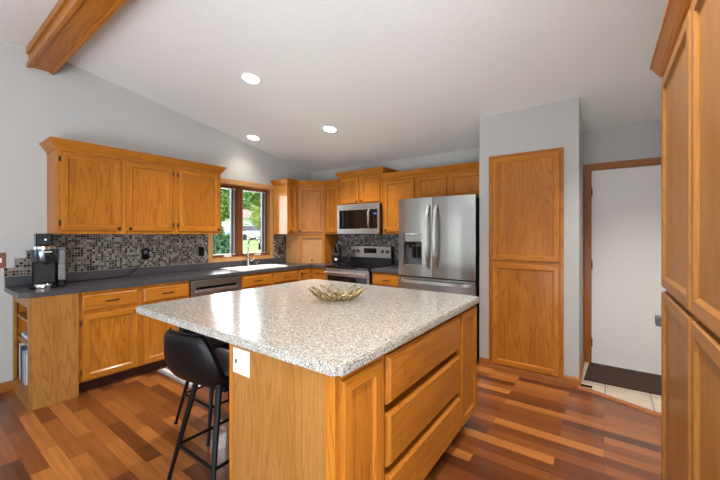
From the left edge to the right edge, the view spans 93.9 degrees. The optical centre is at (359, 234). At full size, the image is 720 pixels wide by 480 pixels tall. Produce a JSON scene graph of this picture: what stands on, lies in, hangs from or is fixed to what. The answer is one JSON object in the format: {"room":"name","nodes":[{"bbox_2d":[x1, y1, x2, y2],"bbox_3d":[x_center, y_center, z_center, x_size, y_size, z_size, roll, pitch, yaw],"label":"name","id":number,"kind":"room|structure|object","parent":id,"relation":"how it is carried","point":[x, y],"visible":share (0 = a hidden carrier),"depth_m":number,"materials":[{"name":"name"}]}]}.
{"room":"kitchen","nodes":[
{"label":"kitchen","id":0,"kind":"room"},
{"bbox_2d":[0,42,310,382],"bbox_3d":[-3.354,-0.171,2.709,0.158,3.081,8.440,0,0,36],"label":"wall","id":1,"kind":"structure","parent":0,"point":[72,103],"depth_m":3.37,"materials":[{"name":"grey paint"}]},
{"bbox_2d":[0,253,5,267],"bbox_3d":[-3.121,0.225,2.899,0.012,0.134,0.094,0,0,36],"label":"light switch","id":2,"kind":"object","parent":1,"relation":"attached to","point":[2,255],"visible":1,"depth_m":2.92,"materials":[{"name":"brown wood"}]},
{"bbox_2d":[0,380,12,392],"bbox_3d":[-4.420,1.329,1.110,0.014,0.082,4.600,0,0,36],"label":"baseboard","id":3,"kind":"structure","parent":1,"relation":"attached to","point":[5,386],"depth_m":2.93,"materials":[{"name":"brown wood"}]},
{"bbox_2d":[47,149,174,233],"bbox_3d":[-2.491,-0.388,3.455,0.376,0.764,1.013,0,0,36],"label":"upper cabinet","id":4,"kind":"object","parent":1,"relation":"attached to","point":[87,193],"visible":1,"depth_m":3.25,"materials":[{"name":"brown wood"}]},
{"bbox_2d":[39,136,226,173],"bbox_3d":[-2.325,-0.801,3.677,0.384,0.087,1.677,0,0,36],"label":"crown molding","id":5,"kind":"structure","parent":1,"relation":"attached to","point":[49,144],"depth_m":3.34,"materials":[{"name":"brown wood"}]},
{"bbox_2d":[141,249,148,258],"bbox_3d":[-2.433,0.222,3.817,0.030,0.118,0.078,0,0,36],"label":"outlet","id":6,"kind":"object","parent":1,"relation":"attached to","point":[144,252],"visible":1,"depth_m":3.81,"materials":[{"name":"black plastic"}]},
{"bbox_2d":[175,167,220,233],"bbox_3d":[-2.030,-0.388,4.090,0.376,0.764,0.553,0,0,36],"label":"upper cabinet","id":7,"kind":"object","parent":1,"relation":"attached to","point":[197,193],"visible":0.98,"depth_m":3.98,"materials":[{"name":"brown wood"}]},
{"bbox_2d":[198,247,203,255],"bbox_3d":[-2.055,0.220,4.356,0.008,0.118,0.078,0,0,36],"label":"light switch","id":8,"kind":"object","parent":1,"relation":"attached to","point":[200,249],"visible":1,"depth_m":4.35,"materials":[{"name":"black plastic"}]},
{"bbox_2d":[208,178,273,262],"bbox_3d":[-1.743,-0.192,4.902,0.188,1.153,1.082,0,0,36],"label":"window","id":9,"kind":"structure","parent":1,"relation":"in","point":[237,187],"depth_m":4.88,"materials":[{"name":"brown wood"}]},
{"bbox_2d":[273,185,297,233],"bbox_3d":[-1.161,-0.388,5.285,0.376,0.764,0.209,0,0,36],"label":"upper cabinet","id":10,"kind":"object","parent":1,"relation":"attached to","point":[285,197],"visible":1,"depth_m":5.21,"materials":[{"name":"brown wood"}]},
{"bbox_2d":[0,360,660,479],"bbox_3d":[-0.188,1.400,0.409,7.985,0.060,8.440,0,0,36],"label":"floor","id":11,"kind":"structure","parent":0,"point":[521,427],"depth_m":2.28,"materials":[{"name":"brown wood"}]},
{"bbox_2d":[13,293,78,410],"bbox_3d":[-2.726,0.932,2.907,0.628,0.876,0.305,0,0,36],"label":"bookcase","id":12,"kind":"object","parent":11,"relation":"on","point":[51,323],"visible":0.79,"depth_m":2.73,"materials":[{"name":"brown wood"}]},
{"bbox_2d":[19,343,24,379],"bbox_3d":[-2.890,1.104,3.007,0.050,0.310,0.220,0,0,36],"label":"binder","id":13,"kind":"object","parent":12,"relation":"on","point":[20,344],"visible":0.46,"depth_m":2.92,"materials":[{"name":"white"}]},
{"bbox_2d":[21,345,26,381],"bbox_3d":[-2.842,1.109,2.966,0.045,0.300,0.210,0,0,36],"label":"binder","id":14,"kind":"object","parent":12,"relation":"on","point":[24,347],"visible":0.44,"depth_m":2.88,"materials":[{"name":"blue plastic"}]},
{"bbox_2d":[22,350,26,383],"bbox_3d":[-2.788,1.124,2.933,0.050,0.270,0.220,0,0,36],"label":"binder","id":15,"kind":"object","parent":12,"relation":"on","point":[23,351],"visible":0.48,"depth_m":2.84,"materials":[{"name":"blue"}]},
{"bbox_2d":[22,331,26,339],"bbox_3d":[-2.795,0.874,2.958,0.280,0.030,0.220,0,0,36],"label":"book","id":16,"kind":"object","parent":12,"relation":"on","point":[24,334],"visible":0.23,"depth_m":2.92,"materials":[{"name":"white paper"}]},
{"bbox_2d":[24,354,26,385],"bbox_3d":[-2.746,1.131,2.890,0.040,0.255,0.200,0,0,36],"label":"binder","id":17,"kind":"object","parent":12,"relation":"on","point":[25,355],"visible":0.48,"depth_m":2.80,"materials":[{"name":"white"}]},
{"bbox_2d":[79,286,139,391],"bbox_3d":[-2.484,0.932,3.215,0.650,0.876,0.474,0,0,36],"label":"base cabinet","id":18,"kind":"object","parent":11,"relation":"on","point":[109,321],"visible":0.78,"depth_m":3.03,"materials":[{"name":"brown wood"}]},
{"bbox_2d":[137,281,188,373],"bbox_3d":[-2.205,0.932,3.600,0.650,0.876,0.472,0,0,36],"label":"base cabinet","id":19,"kind":"object","parent":11,"relation":"on","point":[152,331],"visible":0.37,"depth_m":3.35,"materials":[{"name":"brown wood"}]},
{"bbox_2d":[157,367,200,387],"bbox_3d":[-1.278,1.365,3.821,0.700,0.008,1.620,0,0,36],"label":"striped rug","id":20,"kind":"object","parent":11,"relation":"on","point":[165,371],"visible":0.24,"depth_m":3.22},
{"bbox_2d":[163,328,228,479],"bbox_3d":[-0.797,0.942,1.930,0.580,0.862,0.484,0,0,35],"label":"bar stool","id":21,"kind":"object","parent":11,"relation":"on","point":[192,358],"visible":0.73,"depth_m":1.74,"materials":[{"name":"black leather"}]},
{"bbox_2d":[174,327,228,445],"bbox_3d":[-1.042,0.942,2.487,0.475,0.862,0.463,0,0,36],"label":"bar stool","id":22,"kind":"object","parent":11,"relation":"on","point":[215,343],"visible":0.08,"depth_m":2.32,"materials":[{"name":"black metal"}]},
{"bbox_2d":[189,275,240,297],"bbox_3d":[-1.881,0.936,4.045,0.610,0.868,0.614,0,0,36],"label":"dishwasher","id":23,"kind":"object","parent":11,"relation":"on","point":[201,287],"visible":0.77,"depth_m":3.84,"materials":[{"name":"silver"}]},
{"bbox_2d":[240,269,297,289],"bbox_3d":[-1.413,0.932,4.690,0.650,0.876,0.964,0,0,36],"label":"base cabinet","id":24,"kind":"object","parent":11,"relation":"on","point":[248,281],"visible":0.27,"depth_m":4.46,"materials":[{"name":"brown wood"}]},
{"bbox_2d":[298,267,325,280],"bbox_3d":[-0.747,0.932,5.350,0.953,0.876,0.882,0,0,36],"label":"base cabinet","id":25,"kind":"object","parent":11,"relation":"on","point":[308,273],"visible":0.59,"depth_m":5.03,"materials":[{"name":"brown wood"}]},
{"bbox_2d":[4,257,350,298],"bbox_3d":[-1.601,0.433,4.177,0.952,0.122,3.786,0,0,36],"label":"countertop","id":26,"kind":"structure","parent":25,"relation":"on","point":[17,286],"depth_m":3.56,"materials":[{"name":"grey laminate"}]},
{"bbox_2d":[29,246,65,288],"bbox_3d":[-2.722,0.277,2.933,0.228,0.358,0.265,0,0,-38],"label":"coffee maker","id":27,"kind":"object","parent":26,"relation":"on","point":[48,263],"visible":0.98,"depth_m":2.90,"materials":[{"name":"black plastic"}]},
{"bbox_2d":[34,283,52,288],"bbox_3d":[-2.695,0.438,2.862,0.120,0.036,0.120,0,0,-38],"label":"drip tray","id":28,"kind":"object","parent":27,"relation":"on","point":[36,285],"depth_m":2.82,"materials":[{"name":"silver metal"}]},
{"bbox_2d":[35,234,52,245],"bbox_3d":[-2.760,0.044,2.934,0.108,0.105,0.087,0,0,-38],"label":"box","id":29,"kind":"object","parent":27,"relation":"on","point":[40,239],"visible":1,"depth_m":2.90,"materials":[{"name":"black plastic"}]},
{"bbox_2d":[66,256,146,282],"bbox_3d":[-2.602,0.349,3.476,0.037,0.215,0.763,0,0,27],"label":"power cord","id":30,"kind":"object","parent":26,"relation":"on","point":[146,256],"visible":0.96,"depth_m":3.45,"materials":[{"name":"black plastic"}]},
{"bbox_2d":[246,237,260,265],"bbox_3d":[-1.512,0.246,4.822,0.254,0.420,0.134,0,0,36],"label":"faucet","id":31,"kind":"object","parent":26,"relation":"on","point":[255,238],"visible":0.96,"depth_m":4.83,"materials":[{"name":"silver metal"}]},
{"bbox_2d":[220,264,287,270],"bbox_3d":[-1.449,0.534,4.649,0.420,0.182,0.800,0,0,36],"label":"sink","id":32,"kind":"object","parent":26,"relation":"in","point":[250,267],"visible":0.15,"depth_m":4.72,"materials":[{"name":"white ceramic"}]},
{"bbox_2d":[286,234,336,262],"bbox_3d":[-0.779,0.225,5.443,0.834,0.460,0.236,0,0,-7],"label":"appliance garage","id":33,"kind":"object","parent":26,"relation":"on","point":[300,248],"visible":0.95,"depth_m":5.37,"materials":[{"name":"brown wood"}]},
{"bbox_2d":[332,244,340,263],"bbox_3d":[-0.368,0.301,5.314,0.110,0.310,0.184,0,0,6],"label":"knife block","id":34,"kind":"object","parent":26,"relation":"on","point":[336,257],"visible":1,"depth_m":5.25,"materials":[{"name":"black plastic"}]},
{"bbox_2d":[229,305,476,479],"bbox_3d":[0.133,0.933,1.995,0.651,0.874,1.596,0,0,36],"label":"kitchen island","id":35,"kind":"object","parent":11,"relation":"on","point":[393,416],"visible":0.62,"depth_m":1.44,"materials":[{"name":"brown wood"}]},
{"bbox_2d":[233,347,249,377],"bbox_3d":[-0.531,0.567,1.490,0.118,0.112,0.012,0,0,36],"label":"outlet","id":36,"kind":"object","parent":35,"relation":"attached to","point":[241,358],"visible":1,"depth_m":1.49,"materials":[{"name":"white plastic"}]},
{"bbox_2d":[136,279,479,376],"bbox_3d":[-0.272,0.474,2.297,1.680,0.041,1.633,0,0,36],"label":"island countertop","id":37,"kind":"structure","parent":35,"relation":"on","point":[286,322],"depth_m":1.82,"materials":[{"name":"stone"}]},
{"bbox_2d":[308,283,365,301],"bbox_3d":[-0.155,0.410,2.327,0.399,0.088,0.399,0,0,36],"label":"wire bowl","id":38,"kind":"object","parent":37,"relation":"on","point":[326,297],"visible":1,"depth_m":2.35,"materials":[{"name":"gold metal"}]},
{"bbox_2d":[324,245,392,284],"bbox_3d":[-0.020,0.760,4.889,0.760,1.180,0.702,0,0,36],"label":"range","id":39,"kind":"object","parent":11,"relation":"on","point":[364,258],"visible":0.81,"depth_m":4.88,"materials":[{"name":"silver metal"}]},
{"bbox_2d":[325,263,390,269],"bbox_3d":[-0.021,0.461,4.887,0.760,0.026,0.597,0,0,36],"label":"cooktop","id":40,"kind":"object","parent":39,"relation":"in","point":[345,266],"depth_m":4.82,"materials":[{"name":"black glass"}]},
{"bbox_2d":[372,272,399,287],"bbox_3d":[0.518,0.932,4.571,0.476,0.876,0.656,0,0,36],"label":"base cabinet","id":41,"kind":"object","parent":11,"relation":"on","point":[378,278],"visible":0.23,"depth_m":4.35,"materials":[{"name":"brown wood"}]},
{"bbox_2d":[371,260,398,273],"bbox_3d":[0.523,0.433,4.578,0.476,0.122,0.642,0,0,36],"label":"countertop","id":42,"kind":"structure","parent":41,"relation":"on","point":[394,269],"depth_m":4.42,"materials":[{"name":"grey laminate"}]},
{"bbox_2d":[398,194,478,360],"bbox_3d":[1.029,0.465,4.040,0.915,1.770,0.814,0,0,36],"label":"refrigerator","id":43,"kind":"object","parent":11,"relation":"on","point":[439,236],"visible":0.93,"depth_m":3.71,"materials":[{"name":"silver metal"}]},
{"bbox_2d":[578,386,660,416],"bbox_3d":[2.265,1.363,2.542,0.044,0.014,1.123,0,0,-32],"label":"trim","id":44,"kind":"structure","parent":11,"relation":"on","point":[580,387],"depth_m":2.73,"materials":[{"name":"brown wood"}]},
{"bbox_2d":[581,362,660,412],"bbox_3d":[2.485,1.367,2.844,1.043,0.006,1.158,0,0,36],"label":"floor tile","id":45,"kind":"structure","parent":11,"relation":"on","point":[646,400],"depth_m":2.87,"materials":[{"name":"beige tile"}]},
{"bbox_2d":[584,362,660,395],"bbox_3d":[2.539,1.359,3.158,0.705,0.010,0.535,0,0,36],"label":"door mat","id":46,"kind":"object","parent":45,"relation":"on","point":[645,382],"visible":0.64,"depth_m":3.16,"materials":[{"name":"brown fabric"}]},
{"bbox_2d":[650,0,719,479],"bbox_3d":[1.265,0.263,0.852,0.672,2.215,1.625,0,0,36],"label":"pantry","id":47,"kind":"object","parent":11,"relation":"on","point":[686,55],"depth_m":1.09,"materials":[{"name":"brown wood"}]},
{"bbox_2d":[0,0,667,172],"bbox_3d":[-0.188,-1.365,0.409,7.985,0.933,8.440,0,0,36],"label":"ceiling","id":48,"kind":"structure","parent":0,"point":[396,79],"depth_m":2.84,"materials":[{"name":"white paint"}]},
{"bbox_2d":[26,0,126,74],"bbox_3d":[0.201,-1.623,0.817,7.835,0.216,0.191,0,0,36],"label":"ceiling beam","id":49,"kind":"structure","parent":48,"relation":"attached to","point":[70,24],"depth_m":2.56,"materials":[{"name":"brown wood"}]},
{"bbox_2d":[240,72,261,84],"bbox_3d":[-1.049,-1.502,3.234,0.200,0.040,0.198,0,0,36],"label":"recessed light","id":50,"kind":"object","parent":48,"relation":"in","point":[251,78],"visible":1,"depth_m":3.22,"materials":[{"name":"white plastic"}]},
{"bbox_2d":[246,134,260,140],"bbox_3d":[-1.485,-1.347,4.676,0.200,0.040,0.198,0,0,36],"label":"recessed light","id":51,"kind":"object","parent":48,"relation":"in","point":[249,136],"visible":1,"depth_m":4.67,"materials":[{"name":"white plastic"}]},
{"bbox_2d":[322,125,337,132],"bbox_3d":[-0.373,-1.306,4.165,0.200,0.040,0.198,0,0,36],"label":"recessed light","id":52,"kind":"object","parent":48,"relation":"in","point":[328,128],"visible":1,"depth_m":4.16,"materials":[{"name":"white plastic"}]},
{"bbox_2d":[311,120,660,265],"bbox_3d":[2.321,0.132,3.735,7.835,2.476,0.108,0,0,36],"label":"wall","id":53,"kind":"structure","parent":0,"point":[641,140],"depth_m":3.61,"materials":[{"name":"grey paint"}]},
{"bbox_2d":[297,186,324,233],"bbox_3d":[-0.809,-0.388,5.551,0.634,0.764,0.647,0,0,36],"label":"upper cabinet","id":54,"kind":"object","parent":53,"relation":"attached to","point":[311,200],"visible":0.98,"depth_m":5.31,"materials":[{"name":"brown wood"}]},
{"bbox_2d":[270,178,339,186],"bbox_3d":[-0.854,-0.801,5.195,1.097,0.087,0.284,0,0,-3],"label":"crown molding","id":55,"kind":"structure","parent":54,"relation":"attached to","point":[286,181],"depth_m":5.25,"materials":[{"name":"brown wood"}]},
{"bbox_2d":[325,185,339,233],"bbox_3d":[-0.338,-0.388,5.388,0.318,0.764,0.358,0,0,36],"label":"upper cabinet","id":56,"kind":"object","parent":53,"relation":"attached to","point":[332,193],"visible":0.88,"depth_m":5.26,"materials":[{"name":"brown wood"}]},
{"bbox_2d":[335,166,397,204],"bbox_3d":[0.086,-0.693,5.051,0.870,0.495,0.404,0,0,36],"label":"upper cabinet","id":57,"kind":"object","parent":53,"relation":"attached to","point":[362,186],"visible":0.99,"depth_m":4.88,"materials":[{"name":"brown wood"}]},
{"bbox_2d":[337,203,381,233],"bbox_3d":[0.062,-0.224,5.019,0.756,0.439,0.467,0,0,36],"label":"microwave","id":58,"kind":"object","parent":57,"relation":"attached to","point":[366,218],"visible":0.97,"depth_m":4.85,"materials":[{"name":"silver metal"}]},
{"bbox_2d":[382,177,415,233],"bbox_3d":[0.609,-0.388,4.682,0.519,0.764,0.386,0,0,36],"label":"upper cabinet","id":59,"kind":"object","parent":53,"relation":"attached to","point":[393,190],"visible":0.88,"depth_m":4.60,"materials":[{"name":"brown wood"}]},
{"bbox_2d":[380,161,478,179],"bbox_3d":[0.886,-0.801,4.267,1.455,0.087,0.055,0,0,36],"label":"crown molding","id":60,"kind":"structure","parent":59,"relation":"attached to","point":[470,166],"depth_m":4.24,"materials":[{"name":"brown wood"}]},
{"bbox_2d":[416,170,478,197],"bbox_3d":[1.206,-0.600,4.266,0.935,0.340,0.358,0,0,36],"label":"upper cabinet","id":61,"kind":"object","parent":53,"relation":"attached to","point":[465,182],"visible":0.67,"depth_m":4.15,"materials":[{"name":"brown wood"}]},
{"bbox_2d":[583,157,665,374],"bbox_3d":[2.806,0.311,3.369,0.940,2.118,0.111,0,0,36],"label":"door","id":62,"kind":"structure","parent":53,"relation":"in","point":[622,288],"depth_m":3.44,"materials":[{"name":"white paint"}]},
{"bbox_2d":[479,98,582,377],"bbox_3d":[1.830,0.069,3.578,0.879,2.602,0.740,0,0,36],"label":"wall","id":63,"kind":"structure","parent":0,"point":[556,124],"depth_m":3.18,"materials":[{"name":"grey paint"}]},
{"bbox_2d":[479,357,488,366],"bbox_3d":[1.292,1.329,3.502,0.097,0.082,0.014,0,0,36],"label":"baseboard","id":64,"kind":"structure","parent":63,"relation":"attached to","point":[482,361],"depth_m":3.50,"materials":[{"name":"brown wood"}]},
{"bbox_2d":[489,147,563,383],"bbox_3d":[1.595,0.285,3.268,0.661,2.170,0.036,0,0,36],"label":"pantry","id":65,"kind":"object","parent":63,"relation":"attached to","point":[526,189],"visible":1,"depth_m":3.25,"materials":[{"name":"brown wood"}]},
{"bbox_2d":[564,355,584,386],"bbox_3d":[2.141,1.329,3.343,0.127,0.082,0.754,0,0,36],"label":"baseboard","id":66,"kind":"structure","parent":63,"relation":"attached to","point":[568,380],"depth_m":3.06,"materials":[{"name":"brown wood"}]},
{"label":"outside","id":67,"kind":"structure","parent":0,"visible":0},
{"bbox_2d":[229,237,260,252],"bbox_3d":[-14.715,0.332,60.134,85.500,1.075,140.000,0,0,36],"label":"lawn","id":68,"kind":"structure","parent":67,"point":[253,245],"depth_m":20.04,"materials":[{"name":"green plant"}]},
{"bbox_2d":[213,223,229,253],"bbox_3d":[-4.917,0.089,11.489,1.301,1.502,1.376,0,0,36],"label":"shrub","id":69,"kind":"object","parent":68,"relation":"on","point":[220,241],"visible":0.34,"depth_m":11.32,"materials":[{"name":"green plant"}]},
{"bbox_2d":[221,188,251,225],"bbox_3d":[-7.948,-1.856,19.132,3.115,5.118,3.291,0,0,36],"label":"tree","id":70,"kind":"object","parent":68,"relation":"on","point":[225,194],"visible":0.13,"depth_m":18.57,"materials":[{"name":"green plant"}]},
{"bbox_2d":[222,209,254,233],"bbox_3d":[-19.679,-2.005,58.000,19.200,4.600,8.600,0,0,-24],"label":"house","id":71,"kind":"structure","parent":68,"relation":"on","point":[246,213],"depth_m":54.52,"materials":[{"name":"white"}]},
{"bbox_2d":[243,198,252,209],"bbox_3d":[-27.781,-6.179,75.868,12.395,12.529,12.903,0,0,-10],"label":"tree","id":72,"kind":"object","parent":68,"relation":"on","point":[246,207],"visible":0.03,"depth_m":73.20,"materials":[{"name":"green plant"}]},
{"bbox_2d":[244,191,260,242],"bbox_3d":[-7.383,-2.365,25.126,4.211,6.062,4.562,0,0,-33],"label":"tree","id":73,"kind":"object","parent":68,"relation":"on","point":[255,199],"visible":0.08,"depth_m":24.30,"materials":[{"name":"green plant"}]},
{"bbox_2d":[249,205,260,237],"bbox_3d":[-13.588,-1.971,44.985,2.716,4.854,2.633,0,0,2],"label":"tree","id":74,"kind":"object","parent":68,"relation":"on","point":[255,216],"visible":0.45,"depth_m":44.43,"materials":[{"name":"green plant"}]},
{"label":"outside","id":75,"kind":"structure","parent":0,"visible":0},
{"bbox_3d":[-7.648,0.509,42.639,4.500,0.056,120.000,0,0,36],"label":"street","id":76,"kind":"object","parent":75,"visible":0},
{"bbox_2d":[227,225,259,239],"bbox_3d":[-11.318,-0.174,34.032,1.760,1.460,4.270,0,0,26],"label":"car","id":77,"kind":"object","parent":76,"relation":"on","point":[250,231],"visible":0.42,"depth_m":33.24,"materials":[{"name":"white paint"}]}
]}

